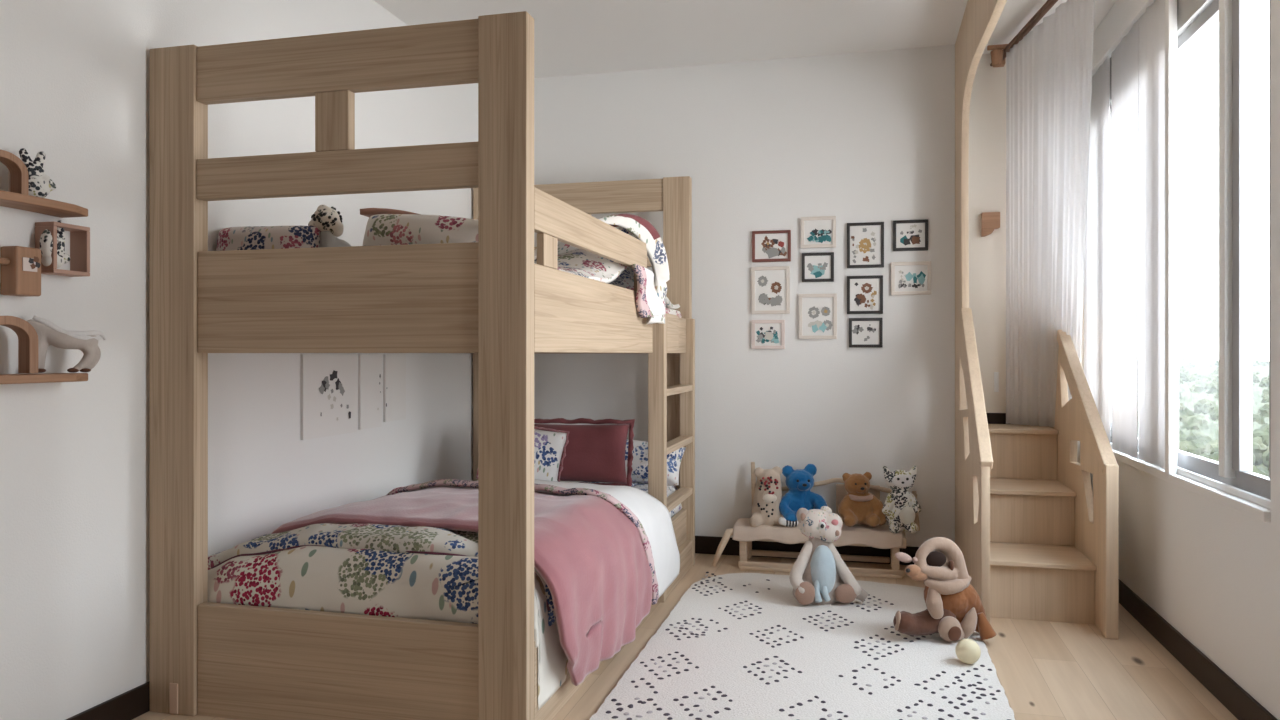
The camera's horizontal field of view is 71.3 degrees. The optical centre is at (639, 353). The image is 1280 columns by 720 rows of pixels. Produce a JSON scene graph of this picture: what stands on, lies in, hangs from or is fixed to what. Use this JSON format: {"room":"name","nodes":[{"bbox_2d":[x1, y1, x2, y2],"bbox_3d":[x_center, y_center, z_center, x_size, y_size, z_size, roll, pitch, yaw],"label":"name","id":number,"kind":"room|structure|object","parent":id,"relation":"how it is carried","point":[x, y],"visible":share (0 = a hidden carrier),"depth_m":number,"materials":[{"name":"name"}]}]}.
{"room":"bedroom","nodes":[
{"label":"bedroom","id":0,"kind":"room"},
{"bbox_2d":[0,0,477,719],"bbox_3d":[-1.869,-0.270,2.483,0.150,2.940,6.700,0,0,14],"label":"wall","id":1,"kind":"structure","parent":0,"point":[75,74],"depth_m":2.92,"materials":[{"name":"paint"}]},
{"bbox_2d":[0,246,40,296],"bbox_3d":[-1.763,-0.233,2.464,0.063,0.136,0.200,0,0,14],"label":"block","id":2,"kind":"object","parent":1,"relation":"attached to","point":[20,266],"visible":1,"depth_m":2.49,"materials":[{"name":"brown wood"}]},
{"bbox_2d":[22,257,36,271],"bbox_3d":[-1.720,-0.252,2.515,0.003,0.038,0.044,0,0,14],"label":"picture","id":3,"kind":"object","parent":2,"relation":"attached to","point":[29,264],"depth_m":2.51,"materials":[{"name":"beige paper"}]},
{"bbox_2d":[28,256,40,268],"bbox_3d":[-1.715,-0.258,2.527,0.001,0.037,0.038,0,0,14],"label":"print","id":4,"kind":"object","parent":2,"relation":"attached to","point":[34,262],"depth_m":2.53,"materials":[{"name":"white"}]},
{"bbox_2d":[0,190,87,217],"bbox_3d":[-1.758,-0.421,2.369,0.119,0.032,0.620,0,0,14],"label":"wall shelf","id":5,"kind":"object","parent":1,"relation":"attached to","point":[30,203],"visible":1,"depth_m":2.51,"materials":[{"name":"brown wood"}]},
{"bbox_2d":[8,170,9,191],"bbox_3d":[-1.750,-0.487,2.489,0.020,0.102,0.045,0,0,-34],"label":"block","id":6,"kind":"object","parent":5,"relation":"on","point":[8,170],"visible":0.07,"depth_m":2.47,"materials":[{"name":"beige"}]},
{"bbox_2d":[0,150,28,194],"bbox_3d":[-1.739,-0.493,2.408,0.050,0.113,0.140,0,0,24],"label":"toy","id":7,"kind":"object","parent":5,"relation":"on","point":[19,176],"visible":0.91,"depth_m":2.45,"materials":[{"name":"brown wood"}]},
{"bbox_2d":[19,148,55,197],"bbox_3d":[-1.699,-0.506,2.516,0.087,0.139,0.041,0,0,-34],"label":"stuffed toy","id":8,"kind":"object","parent":5,"relation":"on","point":[41,185],"visible":0.73,"depth_m":2.50,"materials":[{"name":"fabric"}]},
{"bbox_2d":[0,373,87,383],"bbox_3d":[-1.758,0.069,2.369,0.119,0.024,0.620,0,0,14],"label":"wall shelf","id":9,"kind":"object","parent":1,"relation":"attached to","point":[37,377],"visible":1,"depth_m":2.49,"materials":[{"name":"brown wood"}]},
{"bbox_2d":[0,316,37,372],"bbox_3d":[-1.734,-0.025,2.425,0.050,0.158,0.163,0,0,24],"label":"toy","id":10,"kind":"object","parent":9,"relation":"on","point":[27,335],"visible":1,"depth_m":2.47,"materials":[{"name":"brown wood"}]},
{"bbox_2d":[27,315,106,372],"bbox_3d":[-1.675,-0.028,2.609,0.206,0.165,0.055,0,0,-44],"label":"pony","id":11,"kind":"object","parent":9,"relation":"on","point":[49,333],"visible":0.84,"depth_m":2.59,"materials":[{"name":"grey fabric"}]},
{"bbox_2d":[35,221,89,276],"bbox_3d":[-1.714,-0.309,2.649,0.069,0.149,0.126,0,0,14],"label":"shadow box","id":12,"kind":"object","parent":1,"relation":"attached to","point":[77,238],"visible":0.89,"depth_m":2.69,"materials":[{"name":"beige wood"}]},
{"bbox_2d":[40,220,69,267],"bbox_3d":[-1.713,-0.322,2.612,0.051,0.146,0.086,0,0,14],"label":"stuffed toy","id":13,"kind":"object","parent":12,"relation":"in","point":[46,241],"visible":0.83,"depth_m":2.58,"materials":[{"name":"fabric"}]},
{"bbox_2d":[66,681,149,719],"bbox_3d":[-1.790,1.153,2.463,0.014,0.095,6.700,0,0,14],"label":"baseboard","id":14,"kind":"structure","parent":1,"relation":"attached to","point":[133,703],"depth_m":2.89,"materials":[{"name":"black wood"}]},
{"bbox_2d":[300,354,356,439],"bbox_3d":[-1.394,0.185,4.019,0.017,0.367,0.417,0,0,14],"label":"wall picture","id":15,"kind":"object","parent":1,"relation":"attached to","point":[328,382],"visible":1,"depth_m":3.99,"materials":[{"name":"white paper"}]},
{"bbox_2d":[358,354,381,429],"bbox_3d":[-1.313,0.181,4.345,0.015,0.358,0.194,0,0,14],"label":"sheet","id":16,"kind":"object","parent":1,"relation":"attached to","point":[369,365],"visible":1,"depth_m":4.33,"materials":[{"name":"white paper"}]},
{"bbox_2d":[383,354,405,421],"bbox_3d":[-1.256,0.171,4.571,0.014,0.339,0.205,0,0,14],"label":"sheet","id":17,"kind":"object","parent":1,"relation":"attached to","point":[394,365],"visible":1,"depth_m":4.55,"materials":[{"name":"white paper"}]},
{"bbox_2d":[132,553,1237,719],"bbox_3d":[-0.054,1.250,2.128,3.845,0.100,7.200,0,0,14],"label":"floor","id":18,"kind":"structure","parent":0,"point":[1046,670],"depth_m":3.38,"materials":[{"name":"brown wood"}]},
{"bbox_2d":[150,11,694,719],"bbox_3d":[-0.654,0.087,4.091,1.390,2.225,2.626,0,0,14],"label":"bunk bed","id":19,"kind":"object","parent":18,"relation":"on","point":[488,298],"visible":0.82,"depth_m":2.87,"materials":[{"name":"brown wood"}]},
{"bbox_2d":[666,308,680,317],"bbox_3d":[-0.669,-0.156,4.093,1.270,0.190,2.430,0,0,14],"label":"mattress","id":20,"kind":"object","parent":19,"relation":"on","point":[668,310],"visible":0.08,"depth_m":4.90,"materials":[{"name":"fabric"}]},
{"bbox_2d":[534,213,679,324],"bbox_3d":[-0.617,-0.384,4.089,1.405,0.501,2.401,0,0,14],"label":"bedspread","id":21,"kind":"object","parent":20,"relation":"on","point":[652,301],"visible":0.32,"depth_m":3.99,"materials":[{"name":"fabric"}]},
{"bbox_2d":[216,226,320,250],"bbox_3d":[-1.381,-0.389,3.312,0.421,0.167,0.210,0,0,9],"label":"pillow","id":22,"kind":"object","parent":21,"relation":"on","point":[252,237],"visible":0.44,"depth_m":3.23,"materials":[{"name":"fabric"}]},
{"bbox_2d":[308,205,350,246],"bbox_3d":[-1.144,-0.439,3.305,0.152,0.227,0.099,0,0,-30],"label":"stuffed toy","id":23,"kind":"object","parent":21,"relation":"on","point":[326,219],"visible":0.71,"depth_m":3.28,"materials":[{"name":"grey fabric"}]},
{"bbox_2d":[360,208,420,217],"bbox_3d":[-0.712,-0.443,3.204,0.521,0.145,0.226,0,0,14],"label":"folded blanket","id":24,"kind":"object","parent":21,"relation":"on","point":[368,212],"visible":0.08,"depth_m":3.14,"materials":[{"name":"fabric"}]},
{"bbox_2d":[363,214,477,245],"bbox_3d":[-0.734,-0.398,3.090,0.509,0.189,0.248,0,0,19],"label":"pillow","id":25,"kind":"object","parent":21,"relation":"on","point":[381,229],"visible":0.59,"depth_m":2.98,"materials":[{"name":"fabric"}]},
{"bbox_3d":[-0.674,0.889,4.094,1.260,0.170,2.430,0,0,14],"label":"mattress","id":26,"kind":"object","parent":19,"relation":"on","visible":0},
{"bbox_2d":[208,523,567,709],"bbox_3d":[-0.884,0.847,3.156,1.364,0.508,0.585,0,0,14],"label":"quilt","id":27,"kind":"object","parent":26,"relation":"on","point":[419,572],"visible":0.73,"depth_m":2.92,"materials":[{"name":"fabric"}]},
{"bbox_2d":[271,479,679,685],"bbox_3d":[-0.677,0.839,3.768,1.422,0.577,1.790,0,0,14],"label":"duvet","id":28,"kind":"object","parent":26,"relation":"on","point":[604,555],"visible":0.87,"depth_m":3.29,"materials":[{"name":"pink fabric"}]},
{"bbox_2d":[557,481,681,517],"bbox_3d":[-0.496,0.793,4.776,1.290,0.202,1.021,0,0,14],"label":"sheet","id":29,"kind":"object","parent":26,"relation":"on","point":[642,486],"visible":0.02,"depth_m":4.95,"materials":[{"name":"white fabric"}]},
{"bbox_2d":[476,426,568,481],"bbox_3d":[-0.610,0.527,4.646,0.473,0.364,0.172,0,0,5],"label":"pillow","id":30,"kind":"object","parent":29,"relation":"on","point":[548,445],"visible":0.33,"depth_m":4.61,"materials":[{"name":"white fabric"}]},
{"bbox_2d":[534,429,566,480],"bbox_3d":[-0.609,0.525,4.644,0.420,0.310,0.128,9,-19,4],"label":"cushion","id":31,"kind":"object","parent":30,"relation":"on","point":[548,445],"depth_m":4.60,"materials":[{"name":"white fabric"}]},
{"bbox_2d":[534,418,634,486],"bbox_3d":[-0.387,0.531,4.803,0.713,0.367,0.195,0,0,9],"label":"pillow","id":32,"kind":"object","parent":29,"relation":"on","point":[594,453],"visible":0.49,"depth_m":4.73,"materials":[{"name":"red fabric"}]},
{"bbox_2d":[625,439,685,485],"bbox_3d":[-0.005,0.608,5.022,0.510,0.257,0.242,0,0,15],"label":"pillow","id":33,"kind":"object","parent":29,"relation":"on","point":[639,474],"visible":0.34,"depth_m":4.92,"materials":[{"name":"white fabric"}]},
{"bbox_2d":[589,572,1014,719],"bbox_3d":[0.549,1.191,2.975,1.348,0.016,3.646,0,0,14],"label":"rug","id":34,"kind":"object","parent":18,"relation":"on","point":[734,646],"visible":0.87,"depth_m":3.41,"materials":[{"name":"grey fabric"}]},
{"bbox_2d":[789,506,867,604],"bbox_3d":[0.897,0.987,4.301,0.376,0.501,0.265,0,0,0],"label":"stuffed toy","id":35,"kind":"object","parent":34,"relation":"on","point":[819,575],"visible":0.97,"depth_m":4.22,"materials":[{"name":"fabric"}]},
{"bbox_2d":[893,537,996,641],"bbox_3d":[1.259,0.976,3.729,0.422,0.415,0.207,0,0,-3],"label":"stuffed toy","id":36,"kind":"object","parent":34,"relation":"on","point":[955,609],"visible":1,"depth_m":3.69,"materials":[{"name":"brown fabric"}]},
{"bbox_2d":[955,639,980,663],"bbox_3d":[1.259,1.141,3.424,0.092,0.092,0.092,0,0,14],"label":"ball","id":37,"kind":"object","parent":34,"relation":"on","point":[968,651],"visible":1,"depth_m":3.39,"materials":[{"name":"yellow wood"}]},
{"bbox_2d":[712,462,919,578],"bbox_3d":[0.988,0.917,5.014,1.134,0.566,0.330,0,0,14],"label":"bench","id":38,"kind":"object","parent":18,"relation":"on","point":[746,552],"visible":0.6,"depth_m":5.01,"materials":[{"name":"brown wood"}]},
{"bbox_2d":[733,518,902,548],"bbox_3d":[0.994,1.004,5.013,0.916,0.091,0.274,0,0,14],"label":"seat cushion","id":39,"kind":"object","parent":38,"relation":"on","point":[880,536],"visible":0.63,"depth_m":4.92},
{"bbox_2d":[749,466,782,526],"bbox_3d":[0.733,0.817,5.076,0.241,0.352,0.191,0,0,0],"label":"stuffed toy","id":40,"kind":"object","parent":39,"relation":"on","point":[768,489],"visible":0.93,"depth_m":5.02,"materials":[{"name":"white fabric"}]},
{"bbox_2d":[778,517,797,526],"bbox_3d":[0.828,0.938,4.974,0.115,0.055,0.059,0,0,0],"label":"stuffed toy","id":41,"kind":"object","parent":39,"relation":"on","point":[782,521],"visible":0.99,"depth_m":4.96,"materials":[{"name":"white fabric"}]},
{"bbox_2d":[779,464,826,521],"bbox_3d":[0.919,0.802,5.060,0.270,0.350,0.215,0,0,0],"label":"teddy bear","id":42,"kind":"object","parent":39,"relation":"on","point":[799,482],"visible":0.76,"depth_m":5.04},
{"bbox_2d":[838,472,885,526],"bbox_3d":[1.232,0.804,4.956,0.271,0.293,0.201,0,0,0],"label":"teddy bear","id":43,"kind":"object","parent":39,"relation":"on","point":[858,506],"visible":0.98,"depth_m":4.92},
{"bbox_2d":[882,466,920,533],"bbox_3d":[1.428,0.794,4.879,0.211,0.362,0.161,0,0,0],"label":"stuffed toy","id":44,"kind":"object","parent":39,"relation":"on","point":[900,507],"visible":1,"depth_m":4.85,"materials":[{"name":"fabric"}]},
{"bbox_2d":[955,0,1118,638],"bbox_3d":[1.675,-0.270,3.538,0.549,2.939,3.280,0,0,14],"label":"staircase","id":45,"kind":"structure","parent":18,"relation":"on","point":[1072,576],"depth_m":4.31,"materials":[{"name":"brown wood"}]},
{"bbox_2d":[534,45,954,546],"bbox_3d":[0.372,-0.270,5.553,2.995,2.940,0.350,0,0,14],"label":"wall","id":46,"kind":"structure","parent":0,"point":[861,137],"depth_m":5.25,"materials":[{"name":"paint"}]},
{"bbox_2d":[752,320,784,348],"bbox_3d":[0.756,-0.115,5.263,0.194,0.172,0.022,0,0,14],"label":"picture frame","id":47,"kind":"object","parent":46,"relation":"attached to","point":[766,334],"visible":1,"depth_m":5.26,"materials":[{"name":"beige"}]},
{"bbox_2d":[756,327,778,342],"bbox_3d":[0.752,-0.110,5.260,0.142,0.104,0.004,0,0,14],"label":"print","id":48,"kind":"object","parent":47,"relation":"attached to","point":[763,334],"depth_m":5.26,"materials":[{"name":"teal"}]},
{"bbox_2d":[752,266,789,313],"bbox_3d":[0.771,-0.375,5.259,0.223,0.278,0.022,0,0,14],"label":"picture frame","id":49,"kind":"object","parent":46,"relation":"attached to","point":[770,285],"visible":1,"depth_m":5.26,"materials":[{"name":"beige"}]},
{"bbox_2d":[757,276,781,305],"bbox_3d":[0.764,-0.372,5.257,0.150,0.184,0.005,0,0,14],"label":"print","id":50,"kind":"object","parent":49,"relation":"attached to","point":[769,288],"depth_m":5.26,"materials":[{"name":"grey paper"}]},
{"bbox_2d":[752,230,790,261],"bbox_3d":[0.775,-0.635,5.258,0.226,0.183,0.022,0,0,14],"label":"picture frame","id":51,"kind":"object","parent":46,"relation":"attached to","point":[774,245],"visible":1,"depth_m":5.25,"materials":[{"name":"red wood"}]},
{"bbox_2d":[761,236,786,257],"bbox_3d":[0.789,-0.631,5.251,0.152,0.138,0.003,0,0,14],"label":"print","id":52,"kind":"object","parent":51,"relation":"attached to","point":[771,246],"depth_m":5.25,"materials":[{"name":"white"}]},
{"bbox_2d":[695,536,918,564],"bbox_3d":[0.402,1.147,5.357,2.820,0.105,0.014,0,0,14],"label":"baseboard","id":53,"kind":"structure","parent":46,"relation":"attached to","point":[703,544],"depth_m":5.25,"materials":[{"name":"black wood"}]},
{"bbox_2d":[799,293,836,338],"bbox_3d":[1.035,-0.219,5.193,0.218,0.262,0.022,0,0,14],"label":"picture frame","id":54,"kind":"object","parent":46,"relation":"attached to","point":[817,312],"visible":1,"depth_m":5.19,"materials":[{"name":"beige wood"}]},
{"bbox_2d":[808,306,832,332],"bbox_3d":[1.047,-0.202,5.186,0.142,0.158,0.004,0,0,14],"label":"print","id":55,"kind":"object","parent":54,"relation":"attached to","point":[820,318],"depth_m":5.19,"materials":[{"name":"white paper"}]},
{"bbox_2d":[802,252,833,281],"bbox_3d":[1.035,-0.505,5.192,0.183,0.169,0.022,0,0,14],"label":"picture frame","id":56,"kind":"object","parent":46,"relation":"attached to","point":[816,267],"visible":1,"depth_m":5.19,"materials":[{"name":"grey wood"}]},
{"bbox_2d":[807,262,827,277],"bbox_3d":[1.032,-0.488,5.191,0.123,0.093,0.002,0,0,14],"label":"print","id":57,"kind":"object","parent":56,"relation":"attached to","point":[814,269],"depth_m":5.19,"materials":[{"name":"teal"}]},
{"bbox_2d":[801,216,835,247],"bbox_3d":[1.038,-0.709,5.192,0.200,0.181,0.022,0,0,14],"label":"picture frame","id":58,"kind":"object","parent":46,"relation":"attached to","point":[819,231],"visible":1,"depth_m":5.19,"materials":[{"name":"beige"}]},
{"bbox_2d":[807,229,831,242],"bbox_3d":[1.042,-0.687,5.186,0.145,0.088,0.006,0,0,14],"label":"print","id":59,"kind":"object","parent":58,"relation":"attached to","point":[813,235],"depth_m":5.19,"materials":[{"name":"teal paper"}]},
{"bbox_2d":[847,275,882,313],"bbox_3d":[1.293,-0.340,5.128,0.201,0.219,0.022,0,0,14],"label":"picture frame","id":60,"kind":"object","parent":46,"relation":"attached to","point":[864,293],"visible":1,"depth_m":5.12,"materials":[{"name":"grey wood"}]},
{"bbox_2d":[854,283,876,309],"bbox_3d":[1.293,-0.331,5.123,0.127,0.161,0.004,0,0,14],"label":"print","id":61,"kind":"object","parent":60,"relation":"attached to","point":[865,294],"depth_m":5.12,"materials":[{"name":"brown"}]},
{"bbox_2d":[847,222,883,267],"bbox_3d":[1.296,-0.625,5.127,0.207,0.259,0.022,0,0,14],"label":"picture frame","id":62,"kind":"object","parent":46,"relation":"attached to","point":[865,241],"visible":1,"depth_m":5.12,"materials":[{"name":"grey wood"}]},
{"bbox_2d":[851,228,875,262],"bbox_3d":[1.285,-0.622,5.125,0.144,0.203,0.005,0,0,14],"label":"print","id":63,"kind":"object","parent":62,"relation":"attached to","point":[863,240],"depth_m":5.13,"materials":[{"name":"white paper"}]},
{"bbox_2d":[849,318,882,347],"bbox_3d":[1.297,-0.122,5.127,0.187,0.170,0.022,0,0,14],"label":"picture frame","id":64,"kind":"object","parent":46,"relation":"attached to","point":[863,332],"visible":1,"depth_m":5.12,"materials":[{"name":"grey wood"}]},
{"bbox_2d":[852,324,875,340],"bbox_3d":[1.285,-0.121,5.126,0.140,0.098,0.003,0,0,14],"label":"print","id":65,"kind":"object","parent":64,"relation":"attached to","point":[860,332],"depth_m":5.13,"materials":[{"name":"white paper"}]},
{"bbox_2d":[893,219,927,250],"bbox_3d":[1.536,-0.673,5.066,0.191,0.174,0.022,0,0,14],"label":"picture frame","id":66,"kind":"object","parent":46,"relation":"attached to","point":[908,235],"visible":1,"depth_m":5.06,"materials":[{"name":"grey wood"}]},
{"bbox_2d":[900,224,921,244],"bbox_3d":[1.538,-0.676,5.063,0.122,0.119,0.002,0,0,14],"label":"print","id":67,"kind":"object","parent":66,"relation":"attached to","point":[910,234],"depth_m":5.06,"materials":[{"name":"white"}]},
{"bbox_2d":[891,261,930,294],"bbox_3d":[1.539,-0.430,5.065,0.218,0.188,0.022,0,0,14],"label":"picture frame","id":68,"kind":"object","parent":46,"relation":"attached to","point":[907,278],"visible":1,"depth_m":5.06,"materials":[{"name":"beige wood"}]},
{"bbox_2d":[898,270,925,288],"bbox_3d":[1.543,-0.424,5.061,0.153,0.106,0.004,0,0,14],"label":"print","id":69,"kind":"object","parent":68,"relation":"attached to","point":[907,279],"depth_m":5.06,"materials":[{"name":"teal"}]},
{"bbox_2d":[374,0,1115,78],"bbox_3d":[-0.005,-1.790,2.115,3.945,0.100,7.200,0,0,14],"label":"ceiling","id":70,"kind":"structure","parent":0,"point":[572,37],"depth_m":4.71,"materials":[{"name":"white paint"}]},
{"bbox_2d":[987,0,1057,66],"bbox_3d":[1.917,-1.657,4.274,0.161,0.165,1.758,0,0,6],"label":"curtain rod","id":71,"kind":"object","parent":70,"relation":"attached to","point":[998,56],"visible":1,"depth_m":4.73,"materials":[{"name":"brown wood"}]},
{"bbox_2d":[1006,0,1094,426],"bbox_3d":[2.156,-0.635,4.496,0.311,2.060,1.140,0,0,1],"label":"curtain","id":72,"kind":"object","parent":71,"relation":"hanging from","point":[1049,71],"visible":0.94,"depth_m":4.63,"materials":[{"name":"white fabric"}]},
{"bbox_2d":[966,53,1083,544],"bbox_3d":[2.309,-0.270,5.167,0.950,2.940,0.150,0,0,14],"label":"wall","id":73,"kind":"structure","parent":0,"point":[987,114],"depth_m":5.16,"materials":[{"name":"beige paint"}]},
{"bbox_2d":[981,212,999,236],"bbox_3d":[2.019,-0.746,5.137,0.098,0.135,0.050,0,0,14],"label":"wall hook","id":74,"kind":"object","parent":73,"relation":"attached to","point":[990,221],"visible":1,"depth_m":5.12,"materials":[{"name":"brown wood"}]},
{"bbox_2d":[986,413,1005,423],"bbox_3d":[2.103,0.371,5.131,0.513,0.063,0.020,0,0,14],"label":"baseboard","id":75,"kind":"structure","parent":73,"relation":"attached to","point":[992,418],"depth_m":5.13,"materials":[{"name":"black wood"}]},
{"bbox_2d":[994,372,998,391],"bbox_3d":[2.056,0.162,5.145,0.024,0.116,0.017,0,0,14],"label":"light switch","id":76,"kind":"object","parent":73,"relation":"attached to","point":[996,374],"visible":1,"depth_m":5.14,"materials":[{"name":"white plastic"}]},
{"bbox_2d":[1090,0,1279,719],"bbox_3d":[1.772,-0.270,1.667,0.220,2.940,6.900,0,0,14],"label":"wall","id":77,"kind":"structure","parent":0,"point":[1209,568],"depth_m":3.12,"materials":[{"name":"paint"}]},
{"bbox_2d":[1084,56,1109,441],"bbox_3d":[2.423,-0.515,4.739,0.020,1.970,0.525,0,0,14],"label":"curtain","id":78,"kind":"object","parent":77,"relation":"hanging from","point":[1097,246],"visible":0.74,"depth_m":4.68,"materials":[{"name":"white fabric"}]},
{"bbox_2d":[1092,0,1154,75],"bbox_3d":[2.309,-1.522,4.306,0.032,0.035,1.520,0,0,14],"label":"trim","id":79,"kind":"structure","parent":77,"relation":"attached to","point":[1140,10],"depth_m":4.21,"materials":[{"name":"white"}]},
{"bbox_2d":[1111,19,1138,458],"bbox_3d":[2.291,-0.515,4.215,0.012,1.970,0.465,0,0,15],"label":"curtain","id":80,"kind":"object","parent":77,"relation":"hanging from","point":[1125,58],"visible":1,"depth_m":4.21,"materials":[{"name":"white fabric"}]},
{"bbox_2d":[1138,0,1164,468],"bbox_3d":[2.192,-0.515,3.817,0.021,1.970,0.376,0,0,14],"label":"curtain","id":81,"kind":"object","parent":77,"relation":"hanging from","point":[1151,177],"visible":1,"depth_m":3.82,"materials":[{"name":"white fabric"}]},
{"bbox_2d":[1110,0,1270,522],"bbox_3d":[2.270,-0.502,3.847,0.160,2.035,2.350,0,0,14],"label":"window","id":82,"kind":"structure","parent":77,"relation":"in","point":[1231,482],"depth_m":3.10,"materials":[{"name":"grey metal"}]},
{"bbox_2d":[1119,579,1277,719],"bbox_3d":[1.658,1.147,1.696,0.014,0.105,6.900,0,0,14],"label":"baseboard","id":83,"kind":"structure","parent":77,"relation":"attached to","point":[1242,705],"depth_m":3.30,"materials":[{"name":"black wood"}]},
{"label":"outside","id":84,"kind":"structure","parent":0,"visible":0},
{"bbox_2d":[1138,359,1268,476],"bbox_3d":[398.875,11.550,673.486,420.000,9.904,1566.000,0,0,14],"label":"tree","id":85,"kind":"object","parent":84,"point":[1189,398],"visible":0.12,"depth_m":240.18,"materials":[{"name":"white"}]},
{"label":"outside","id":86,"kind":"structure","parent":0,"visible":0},
{"bbox_2d":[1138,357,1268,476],"bbox_3d":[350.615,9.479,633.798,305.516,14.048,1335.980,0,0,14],"label":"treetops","id":87,"kind":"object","parent":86,"point":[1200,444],"visible":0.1,"depth_m":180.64,"materials":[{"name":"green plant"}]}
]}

